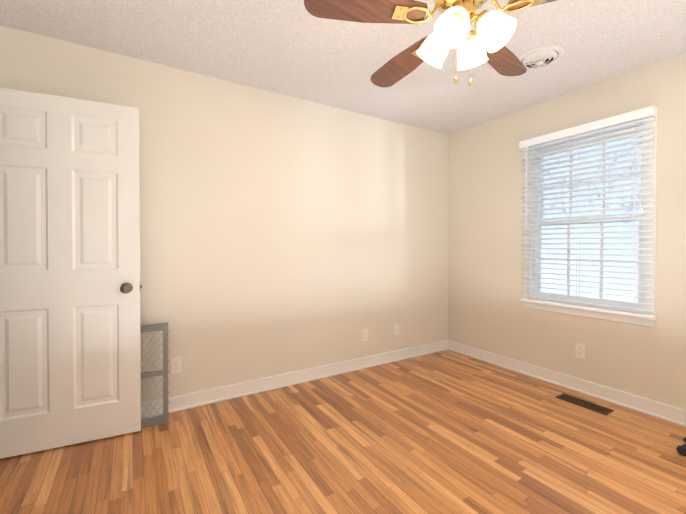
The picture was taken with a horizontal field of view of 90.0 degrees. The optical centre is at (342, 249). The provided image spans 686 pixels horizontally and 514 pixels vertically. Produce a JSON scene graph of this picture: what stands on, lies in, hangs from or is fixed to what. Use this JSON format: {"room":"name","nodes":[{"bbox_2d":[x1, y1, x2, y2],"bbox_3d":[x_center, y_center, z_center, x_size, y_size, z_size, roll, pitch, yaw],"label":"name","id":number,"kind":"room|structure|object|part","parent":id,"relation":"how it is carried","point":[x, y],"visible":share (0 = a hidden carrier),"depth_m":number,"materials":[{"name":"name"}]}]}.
{"room":"empty bedroom","nodes":[
{"label":"empty bedroom","id":0,"kind":"room"},
{"bbox_2d":[0,25,447,402],"bbox_3d":[-0.465,-0.076,2.977,4.110,2.440,0.140,0,1,-32],"label":"wall","id":1,"kind":"structure","parent":0,"point":[281,234],"depth_m":2.78,"materials":[{"name":"paint"}]},
{"bbox_2d":[171,357,181,373],"bbox_3d":[-1.192,0.825,2.450,0.070,0.115,0.008,0,1,-32],"label":"electrical outlet","id":2,"kind":"object","parent":1,"relation":"attached to","point":[175,364],"visible":1,"depth_m":2.45,"materials":[{"name":"plastic"}]},
{"bbox_2d":[141,340,447,418],"bbox_3d":[-0.422,1.092,2.918,3.830,0.105,0.025,0,1,-32],"label":"baseboard","id":3,"kind":"structure","parent":1,"relation":"attached to","point":[190,399],"depth_m":2.86,"materials":[{"name":"white wood"}]},
{"bbox_2d":[362,329,367,341],"bbox_3d":[0.214,0.826,3.318,0.070,0.115,0.008,0,1,-32],"label":"electrical outlet","id":4,"kind":"object","parent":1,"relation":"attached to","point":[364,334],"visible":1,"depth_m":3.31,"materials":[{"name":"plastic"}]},
{"bbox_2d":[394,324,398,335],"bbox_3d":[0.548,0.821,3.523,0.070,0.115,0.009,0,1,-32],"label":"electrical outlet","id":5,"kind":"object","parent":1,"relation":"attached to","point":[396,329],"visible":1,"depth_m":3.52,"materials":[{"name":"plastic"}]},
{"bbox_2d":[0,350,685,513],"bbox_3d":[0.498,1.210,1.428,4.110,0.100,3.810,0,1,-32],"label":"floor","id":6,"kind":"structure","parent":0,"point":[446,432],"depth_m":1.92,"materials":[{"name":"brown wood"}]},
{"bbox_2d":[141,322,168,427],"bbox_3d":[-1.480,0.825,2.176,0.672,0.660,0.024,0,-5,-25],"label":"baby gate","id":7,"kind":"object","parent":6,"relation":"on","point":[154,420],"visible":0.31,"depth_m":2.29,"materials":[{"name":"grey plastic"}]},
{"bbox_2d":[556,393,613,414],"bbox_3d":[1.794,1.146,2.559,0.125,0.006,0.335,0,1,-32],"label":"floor vent","id":8,"kind":"object","parent":6,"relation":"in","point":[586,404],"visible":1,"depth_m":2.54,"materials":[{"name":"brown metal"}]},
{"bbox_2d":[676,436,685,455],"bbox_3d":[2.173,0.140,1.835,0.411,2.032,0.471,0,1,-32],"label":"stand","id":9,"kind":"object","parent":6,"relation":"on","point":[681,449],"visible":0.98,"depth_m":1.92,"materials":[{"name":"black metal"}]},
{"bbox_2d":[0,0,685,134],"bbox_3d":[0.498,-1.330,1.402,4.110,0.100,3.810,0,1,-32],"label":"ceiling","id":10,"kind":"structure","parent":0,"point":[294,48],"depth_m":2.16,"materials":[{"name":"white paint"}]},
{"bbox_2d":[304,0,556,86],"bbox_3d":[0.469,-0.966,1.416,1.212,0.626,1.182,0,1,-32],"label":"fan","id":11,"kind":"object","parent":10,"relation":"hanging from","point":[487,38],"visible":1,"depth_m":1.34,"materials":[{"name":"brown wood"}]},
{"bbox_3d":[0.481,-1.085,1.373,0.236,0.386,0.236,0,1,-32],"label":"motor","id":12,"kind":"part","parent":11,"relation":"part of","materials":[{"name":"gold metal"}]},
{"bbox_2d":[518,45,564,68],"bbox_3d":[1.318,-1.259,2.302,0.286,0.058,0.286,0,1,-32],"label":"smoke detector","id":13,"kind":"object","parent":10,"relation":"in","point":[538,57],"visible":0.81,"depth_m":2.25,"materials":[{"name":"white plastic"}]},
{"bbox_2d":[448,52,685,409],"bbox_3d":[2.188,-0.070,2.457,0.140,2.440,3.530,0,1,-32],"label":"wall","id":14,"kind":"structure","parent":0,"point":[488,311],"depth_m":2.90,"materials":[{"name":"paint"}]},
{"bbox_2d":[448,340,685,426],"bbox_3d":[2.121,1.097,2.420,0.025,0.105,3.517,0,1,-32],"label":"baseboard","id":15,"kind":"structure","parent":14,"relation":"attached to","point":[654,407],"depth_m":2.74,"materials":[{"name":"white wood"}]},
{"bbox_2d":[575,343,584,358],"bbox_3d":[1.914,0.816,2.768,0.008,0.115,0.070,0,1,-32],"label":"electrical outlet","id":16,"kind":"object","parent":14,"relation":"attached to","point":[579,350],"visible":1,"depth_m":2.77,"materials":[{"name":"plastic"}]},
{"bbox_2d":[520,116,656,326],"bbox_3d":[1.956,-0.216,2.788,0.185,1.495,0.954,0,1,-32],"label":"window","id":17,"kind":"structure","parent":14,"relation":"in","point":[642,321],"depth_m":2.70,"materials":[{"name":"plastic"}]},
{"bbox_2d":[519,105,656,317],"bbox_3d":[1.871,-0.257,2.735,0.078,1.445,0.942,0,1,-32],"label":"window blinds","id":18,"kind":"object","parent":17,"relation":"attached to","point":[650,111],"visible":0.94,"depth_m":2.65,"materials":[{"name":"white plastic"}]},
{"label":"outside","id":19,"kind":"structure","parent":0,"visible":0},
{"bbox_2d":[541,136,641,302],"bbox_3d":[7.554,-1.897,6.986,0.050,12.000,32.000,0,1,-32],"label":"window glass","id":20,"kind":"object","parent":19,"point":[614,286],"depth_m":8.81,"materials":[{"name":"clear glass"}]},
{"bbox_3d":[-1.867,-1.083,1.457,0.140,0.395,0.802,0,1,-32],"label":"wall","id":21,"kind":"structure","parent":0,"visible":0},
{"bbox_2d":[0,87,141,458],"bbox_3d":[-1.637,0.129,2.004,0.801,2.030,0.171,0,1,-25],"label":"door","id":22,"kind":"structure","parent":21,"relation":"in","point":[70,338],"depth_m":2.00,"materials":[{"name":"white wood"}]},
{"bbox_3d":[-1.327,0.235,2.153,0.114,0.066,0.171,0,1,-25],"label":"knob","id":23,"kind":"part","parent":22,"relation":"part of","materials":[{"name":"brown metal"}]}
]}

